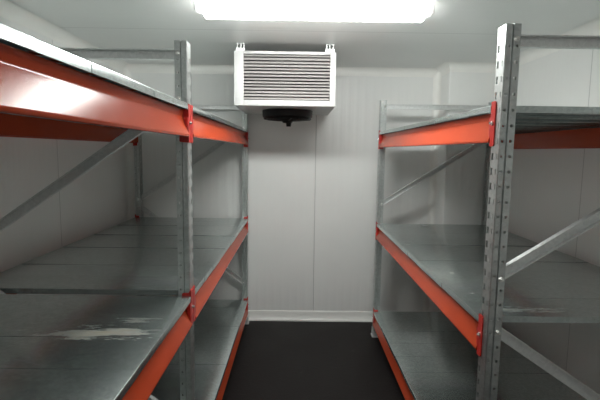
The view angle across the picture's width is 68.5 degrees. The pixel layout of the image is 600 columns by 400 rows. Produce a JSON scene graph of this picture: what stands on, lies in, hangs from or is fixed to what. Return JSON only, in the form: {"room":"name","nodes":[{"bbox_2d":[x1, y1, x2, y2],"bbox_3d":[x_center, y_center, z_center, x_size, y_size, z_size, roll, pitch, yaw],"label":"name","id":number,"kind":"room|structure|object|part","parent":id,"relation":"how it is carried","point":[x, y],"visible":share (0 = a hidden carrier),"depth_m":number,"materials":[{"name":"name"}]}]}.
{"room":"walk-in cold room","nodes":[
{"label":"walk-in cold room","id":0,"kind":"room"},
{"bbox_2d":[0,16,128,295],"bbox_3d":[-1.653,0.257,1.437,0.120,2.389,5.663,1,6,0],"label":"wall","id":1,"kind":"structure","parent":0,"point":[95,202],"depth_m":2.85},
{"bbox_2d":[0,0,128,70],"bbox_3d":[-1.543,-0.894,1.310,0.070,0.070,5.423,1,6,0],"label":"trim","id":2,"kind":"structure","parent":1,"relation":"attached to","point":[9,10],"depth_m":2.71,"materials":[{"name":"white plastic"}]},
{"bbox_2d":[131,73,433,311],"bbox_3d":[0.043,-0.027,4.206,3.312,2.389,0.120,1,6,0],"label":"wall","id":3,"kind":"structure","parent":0,"point":[312,184],"depth_m":4.14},
{"bbox_2d":[122,67,136,295],"bbox_3d":[-1.583,-0.075,4.100,0.058,2.293,0.058,1,6,0],"label":"trim","id":4,"kind":"structure","parent":3,"relation":"attached to","point":[128,148],"depth_m":4.10,"materials":[{"name":"white plastic"}]},
{"bbox_2d":[126,63,438,76],"bbox_3d":[-0.158,-1.172,3.982,2.878,0.070,0.070,1,6,0],"label":"trim","id":5,"kind":"structure","parent":3,"relation":"attached to","point":[133,68],"depth_m":4.00,"materials":[{"name":"white plastic"}]},
{"bbox_2d":[248,310,393,321],"bbox_3d":[-0.189,1.118,4.254,2.878,0.096,0.034,1,6,0],"label":"baseboard","id":6,"kind":"structure","parent":3,"relation":"attached to","point":[254,315],"depth_m":4.26,"materials":[{"name":"white plastic"}]},
{"bbox_2d":[423,72,441,311],"bbox_3d":[1.237,-0.040,4.123,0.058,2.293,0.058,1,6,0],"label":"trim","id":7,"kind":"structure","parent":3,"relation":"attached to","point":[437,80],"depth_m":4.11,"materials":[{"name":"white plastic"}]},
{"bbox_2d":[436,62,449,75],"bbox_3d":[1.247,-1.139,3.858,0.070,0.070,0.343,1,6,0],"label":"trim","id":8,"kind":"structure","parent":3,"relation":"attached to","point":[444,68],"depth_m":3.86,"materials":[{"name":"white plastic"}]},
{"bbox_2d":[9,0,599,67],"bbox_3d":[0.079,-0.969,1.313,3.552,0.120,5.663,1,6,0],"label":"ceiling","id":9,"kind":"structure","parent":0,"point":[457,30],"depth_m":2.77,"materials":[{"name":"white paint"}]},
{"bbox_2d":[234,43,335,126],"bbox_3d":[-0.111,-0.873,3.529,0.728,0.562,0.761,1,6,0],"label":"evaporator","id":10,"kind":"object","parent":9,"relation":"hanging from","point":[287,87],"visible":1,"depth_m":3.17,"materials":[{"name":"metal"}]},
{"bbox_3d":[-0.107,-0.867,3.156,0.728,0.382,0.018,1,6,0],"label":"frame","id":11,"kind":"part","parent":10,"relation":"part of","materials":[{"name":"white metal"}]},
{"bbox_2d":[238,106,332,114],"bbox_3d":[-0.113,-0.722,3.549,0.704,0.004,0.731,1,6,0],"label":"tray","id":12,"kind":"object","parent":10,"relation":"on","point":[314,110],"depth_m":3.38,"materials":[{"name":"white metal"}]},
{"bbox_2d":[244,55,329,99],"bbox_3d":[-0.094,-0.878,3.160,0.616,0.314,0.018,1,6,0],"label":"grille","id":13,"kind":"object","parent":10,"relation":"attached to","point":[266,77],"depth_m":3.17,"materials":[{"name":"metal"}]},
{"bbox_3d":[-0.101,-0.686,3.553,0.100,0.185,0.100,1,6,0],"label":"fan motor","id":14,"kind":"part","parent":10,"relation":"part of","materials":[{"name":"black plastic"}]},
{"bbox_2d":[194,0,434,21],"bbox_3d":[0.072,-0.960,2.218,1.200,0.096,0.116,1,6,0],"label":"fluorescent light","id":15,"kind":"object","parent":9,"relation":"attached to","point":[309,10],"visible":1,"depth_m":2.17,"materials":[{"name":"plastic"}]},
{"bbox_2d":[222,321,404,399],"bbox_3d":[0.046,1.525,1.590,3.552,0.120,5.663,1,6,0],"label":"floor","id":16,"kind":"structure","parent":0,"point":[274,360],"depth_m":3.38,"materials":[{"name":"black rubber"}]},
{"bbox_2d":[0,22,248,399],"bbox_3d":[-0.981,0.377,1.903,1.054,2.065,4.458,1,6,0],"label":"storage rack","id":17,"kind":"object","parent":16,"relation":"on","point":[110,345],"visible":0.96,"depth_m":1.81,"materials":[{"name":"silver metal"}]},
{"bbox_3d":[-0.959,-0.258,0.634,1.027,0.024,0.209,1,6,0],"label":"shelf panel","id":18,"kind":"part","parent":17,"relation":"part of","materials":[{"name":"silver metal"}]},
{"bbox_3d":[-0.963,-0.281,0.842,1.027,0.024,0.209,1,6,0],"label":"shelf panel","id":19,"kind":"part","parent":17,"relation":"part of","materials":[{"name":"silver metal"}]},
{"bbox_3d":[-0.975,0.497,1.140,1.027,0.024,0.209,1,6,0],"label":"shelf panel","id":20,"kind":"part","parent":17,"relation":"part of","materials":[{"name":"grey metal"}]},
{"bbox_3d":[-0.976,0.474,1.349,1.027,0.024,0.209,1,6,0],"label":"shelf panel","id":21,"kind":"part","parent":17,"relation":"part of","materials":[{"name":"grey metal"}]},
{"bbox_3d":[-0.977,0.449,1.558,1.027,0.024,0.209,1,6,0],"label":"shelf panel","id":22,"kind":"part","parent":17,"relation":"part of","materials":[{"name":"grey metal"}]},
{"bbox_3d":[-0.978,0.427,1.767,1.027,0.024,0.209,1,6,0],"label":"shelf panel","id":23,"kind":"part","parent":17,"relation":"part of","materials":[{"name":"grey metal"}]},
{"bbox_3d":[-0.982,0.394,2.055,1.027,0.024,0.209,1,6,-1],"label":"shelf panel","id":24,"kind":"part","parent":17,"relation":"part of","materials":[{"name":"grey metal"}]},
{"bbox_3d":[-0.982,0.372,2.264,1.027,0.024,0.209,1,6,-1],"label":"shelf panel","id":25,"kind":"part","parent":17,"relation":"part of","materials":[{"name":"grey metal"}]},
{"bbox_3d":[-0.972,-0.429,2.175,1.027,0.024,0.209,1,6,-1],"label":"shelf panel","id":26,"kind":"part","parent":17,"relation":"part of","materials":[{"name":"silver metal"}]},
{"bbox_3d":[-0.963,-0.304,1.052,1.027,0.024,0.209,1,6,0],"label":"shelf panel","id":27,"kind":"part","parent":17,"relation":"part of","materials":[{"name":"silver metal"}]},
{"bbox_3d":[-0.982,0.349,2.473,1.027,0.024,0.209,1,6,-1],"label":"shelf panel","id":28,"kind":"part","parent":17,"relation":"part of","materials":[{"name":"grey metal"}]},
{"bbox_3d":[-0.971,-0.452,2.385,1.027,0.024,0.209,1,6,0],"label":"shelf panel","id":29,"kind":"part","parent":17,"relation":"part of","materials":[{"name":"grey metal"}]},
{"bbox_3d":[-0.986,0.326,2.682,1.027,0.024,0.209,1,6,-1],"label":"shelf panel","id":30,"kind":"part","parent":17,"relation":"part of","materials":[{"name":"grey metal"}]},
{"bbox_3d":[-0.973,-0.476,2.594,1.027,0.024,0.209,1,6,0],"label":"shelf panel","id":31,"kind":"part","parent":17,"relation":"part of","materials":[{"name":"grey metal"}]},
{"bbox_3d":[-0.965,-0.328,1.260,1.027,0.024,0.209,1,6,0],"label":"shelf panel","id":32,"kind":"part","parent":17,"relation":"part of","materials":[{"name":"silver metal"}]},
{"bbox_3d":[-0.974,-0.500,2.802,1.027,0.024,0.209,1,6,-1],"label":"shelf panel","id":33,"kind":"part","parent":17,"relation":"part of","materials":[{"name":"grey metal"}]},
{"bbox_3d":[-0.987,0.301,2.892,1.027,0.024,0.209,1,6,0],"label":"shelf panel","id":34,"kind":"part","parent":17,"relation":"part of","materials":[{"name":"grey metal"}]},
{"bbox_3d":[-0.976,-0.521,3.012,1.027,0.024,0.209,1,6,0],"label":"shelf panel","id":35,"kind":"part","parent":17,"relation":"part of","materials":[{"name":"grey metal"}]},
{"bbox_3d":[-0.987,0.280,3.100,1.027,0.024,0.209,1,6,0],"label":"shelf panel","id":36,"kind":"part","parent":17,"relation":"part of","materials":[{"name":"grey metal"}]},
{"bbox_3d":[-0.966,-0.351,1.470,1.027,0.024,0.209,1,6,0],"label":"shelf panel","id":37,"kind":"part","parent":17,"relation":"part of","materials":[{"name":"silver metal"}]},
{"bbox_3d":[-0.989,0.255,3.309,1.027,0.024,0.209,1,6,-1],"label":"shelf panel","id":38,"kind":"part","parent":17,"relation":"part of","materials":[{"name":"grey metal"}]},
{"bbox_3d":[-0.991,0.234,3.518,1.027,0.024,0.209,1,6,0],"label":"shelf panel","id":39,"kind":"part","parent":17,"relation":"part of","materials":[{"name":"grey metal"}]},
{"bbox_3d":[-0.967,-0.374,1.678,1.027,0.024,0.209,1,6,0],"label":"shelf panel","id":40,"kind":"part","parent":17,"relation":"part of","materials":[{"name":"silver metal"}]},
{"bbox_3d":[-0.993,0.210,3.728,1.027,0.024,0.209,1,6,0],"label":"shelf panel","id":41,"kind":"part","parent":17,"relation":"part of","materials":[{"name":"grey metal"}]},
{"bbox_3d":[-0.993,1.115,2.558,1.027,0.024,0.209,1,6,0],"label":"shelf panel","id":42,"kind":"part","parent":17,"relation":"part of","materials":[{"name":"grey metal"}]},
{"bbox_3d":[-0.994,0.186,3.936,1.027,0.024,0.209,1,6,-1],"label":"shelf panel","id":43,"kind":"part","parent":17,"relation":"part of","materials":[{"name":"grey metal"}]},
{"bbox_3d":[-0.994,1.093,2.768,1.027,0.024,0.209,1,6,0],"label":"shelf panel","id":44,"kind":"part","parent":17,"relation":"part of","materials":[{"name":"grey metal"}]},
{"bbox_3d":[-0.969,-0.406,1.967,1.027,0.024,0.209,1,6,0],"label":"shelf panel","id":45,"kind":"part","parent":17,"relation":"part of","materials":[{"name":"silver metal"}]},
{"bbox_3d":[-0.996,1.068,2.976,1.027,0.024,0.209,1,6,-1],"label":"shelf panel","id":46,"kind":"part","parent":17,"relation":"part of","materials":[{"name":"grey metal"}]},
{"bbox_3d":[-0.998,1.045,3.185,1.027,0.024,0.209,1,6,0],"label":"shelf panel","id":47,"kind":"part","parent":17,"relation":"part of","materials":[{"name":"grey metal"}]},
{"bbox_3d":[-1.000,1.022,3.394,1.027,0.024,0.209,1,6,-1],"label":"shelf panel","id":48,"kind":"part","parent":17,"relation":"part of","materials":[{"name":"grey metal"}]},
{"bbox_3d":[-1.000,0.999,3.603,1.027,0.024,0.209,1,6,-1],"label":"shelf panel","id":49,"kind":"part","parent":17,"relation":"part of","materials":[{"name":"grey metal"}]},
{"bbox_3d":[-1.001,0.977,3.813,1.027,0.024,0.209,1,6,0],"label":"shelf panel","id":50,"kind":"part","parent":17,"relation":"part of","materials":[{"name":"grey metal"}]},
{"bbox_3d":[-1.004,0.953,4.021,1.027,0.024,0.209,1,6,-1],"label":"shelf panel","id":51,"kind":"part","parent":17,"relation":"part of","materials":[{"name":"grey metal"}]},
{"bbox_2d":[370,23,599,399],"bbox_3d":[1.161,0.315,2.723,1.010,2.065,2.311,1,6,0],"label":"storage rack","id":52,"kind":"object","parent":16,"relation":"on","point":[484,276],"visible":1,"depth_m":2.23,"materials":[{"name":"silver metal"}]},
{"bbox_3d":[0.674,1.176,3.935,0.074,0.075,0.084,1,6,0],"label":"foot plate","id":53,"kind":"part","parent":52,"relation":"part of","materials":[{"name":"grey metal"}]},
{"bbox_3d":[1.140,1.008,3.772,0.983,0.024,0.213,1,6,-1],"label":"shelf panel","id":54,"kind":"part","parent":52,"relation":"part of","materials":[{"name":"grey metal"}]},
{"bbox_3d":[1.152,0.232,3.686,0.983,0.024,0.213,1,6,0],"label":"shelf panel","id":55,"kind":"part","parent":52,"relation":"part of","materials":[{"name":"grey metal"}]},
{"bbox_3d":[1.143,1.032,3.560,0.983,0.024,0.213,1,6,-1],"label":"shelf panel","id":56,"kind":"part","parent":52,"relation":"part of","materials":[{"name":"grey metal"}]},
{"bbox_3d":[1.143,1.056,3.347,0.983,0.024,0.213,1,6,0],"label":"shelf panel","id":57,"kind":"part","parent":52,"relation":"part of","materials":[{"name":"grey metal"}]},
{"bbox_3d":[1.153,0.255,3.474,0.983,0.024,0.213,1,6,-1],"label":"shelf panel","id":58,"kind":"part","parent":52,"relation":"part of","materials":[{"name":"grey metal"}]},
{"bbox_3d":[1.164,-0.497,3.175,0.983,0.024,0.213,1,6,0],"label":"shelf panel","id":59,"kind":"part","parent":52,"relation":"part of","materials":[{"name":"grey metal"}]},
{"bbox_3d":[1.144,1.080,3.134,0.983,0.024,0.213,1,6,0],"label":"shelf panel","id":60,"kind":"part","parent":52,"relation":"part of","materials":[{"name":"grey metal"}]},
{"bbox_3d":[1.154,0.279,3.261,0.983,0.024,0.213,1,6,0],"label":"shelf panel","id":61,"kind":"part","parent":52,"relation":"part of","materials":[{"name":"grey metal"}]},
{"bbox_3d":[1.155,0.302,3.049,0.983,0.024,0.213,1,6,-1],"label":"shelf panel","id":62,"kind":"part","parent":52,"relation":"part of","materials":[{"name":"grey metal"}]},
{"bbox_3d":[1.165,-0.472,2.962,0.983,0.024,0.213,1,6,0],"label":"shelf panel","id":63,"kind":"part","parent":52,"relation":"part of","materials":[{"name":"grey metal"}]},
{"bbox_3d":[1.147,1.104,2.922,0.983,0.024,0.213,1,6,0],"label":"shelf panel","id":64,"kind":"part","parent":52,"relation":"part of","materials":[{"name":"grey metal"}]},
{"bbox_3d":[1.156,0.327,2.836,0.983,0.024,0.213,1,6,0],"label":"shelf panel","id":65,"kind":"part","parent":52,"relation":"part of","materials":[{"name":"grey metal"}]},
{"bbox_3d":[1.168,-0.449,2.750,0.983,0.024,0.213,1,6,-1],"label":"shelf panel","id":66,"kind":"part","parent":52,"relation":"part of","materials":[{"name":"grey metal"}]},
{"bbox_3d":[1.148,1.128,2.709,0.983,0.024,0.213,1,6,0],"label":"shelf panel","id":67,"kind":"part","parent":52,"relation":"part of","materials":[{"name":"grey metal"}]},
{"bbox_3d":[1.160,0.350,2.623,0.983,0.024,0.213,1,6,0],"label":"shelf panel","id":68,"kind":"part","parent":52,"relation":"part of","materials":[{"name":"grey metal"}]},
{"bbox_3d":[1.151,1.150,2.497,0.983,0.024,0.213,1,6,-1],"label":"shelf panel","id":69,"kind":"part","parent":52,"relation":"part of","materials":[{"name":"grey metal"}]},
{"bbox_3d":[1.169,-0.426,2.537,0.983,0.024,0.213,1,6,0],"label":"shelf panel","id":70,"kind":"part","parent":52,"relation":"part of","materials":[{"name":"grey metal"}]},
{"bbox_3d":[1.159,0.374,2.410,0.983,0.024,0.213,1,6,0],"label":"shelf panel","id":71,"kind":"part","parent":52,"relation":"part of","materials":[{"name":"grey metal"}]},
{"bbox_3d":[1.170,-0.402,2.324,0.983,0.024,0.213,1,6,0],"label":"shelf panel","id":72,"kind":"part","parent":52,"relation":"part of","materials":[{"name":"grey metal"}]},
{"bbox_3d":[1.161,0.398,2.198,0.983,0.024,0.213,1,6,0],"label":"shelf panel","id":73,"kind":"part","parent":52,"relation":"part of","materials":[{"name":"grey metal"}]},
{"bbox_3d":[1.174,-0.379,2.112,0.983,0.024,0.213,1,6,0],"label":"shelf panel","id":74,"kind":"part","parent":52,"relation":"part of","materials":[{"name":"grey metal"}]},
{"bbox_3d":[1.164,0.421,1.986,0.983,0.024,0.213,1,6,-1],"label":"shelf panel","id":75,"kind":"part","parent":52,"relation":"part of","materials":[{"name":"grey metal"}]},
{"bbox_3d":[1.175,-0.355,1.899,0.983,0.024,0.213,1,6,0],"label":"shelf panel","id":76,"kind":"part","parent":52,"relation":"part of","materials":[{"name":"grey metal"}]},
{"bbox_3d":[1.165,0.444,1.772,0.983,0.024,0.213,1,6,0],"label":"shelf panel","id":77,"kind":"part","parent":52,"relation":"part of","materials":[{"name":"grey metal"}]},
{"bbox_3d":[1.174,-0.333,1.687,0.983,0.024,0.213,1,6,-1],"label":"shelf panel","id":78,"kind":"part","parent":52,"relation":"part of","materials":[{"name":"silver metal"}]},
{"bbox_2d":[431,72,497,311],"bbox_3d":[1.483,0.013,4.023,0.434,2.389,0.273,1,6,0],"label":"wall","id":79,"kind":"structure","parent":0,"point":[460,185],"depth_m":3.86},
{"bbox_2d":[446,62,498,72],"bbox_3d":[1.465,-1.121,3.724,0.504,0.070,0.070,1,6,0],"label":"trim","id":80,"kind":"structure","parent":79,"relation":"attached to","point":[478,67],"depth_m":3.75,"materials":[{"name":"white plastic"}]},
{"bbox_2d":[498,35,599,394],"bbox_3d":[1.778,0.300,1.466,0.120,2.389,5.663,1,6,0],"label":"wall","id":81,"kind":"structure","parent":0,"point":[552,190],"depth_m":2.89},
{"bbox_2d":[514,18,599,65],"bbox_3d":[1.700,-0.839,1.202,0.070,0.070,5.150,1,6,0],"label":"trim","id":82,"kind":"structure","parent":81,"relation":"attached to","point":[592,28],"depth_m":2.78,"materials":[{"name":"white plastic"}]}
]}

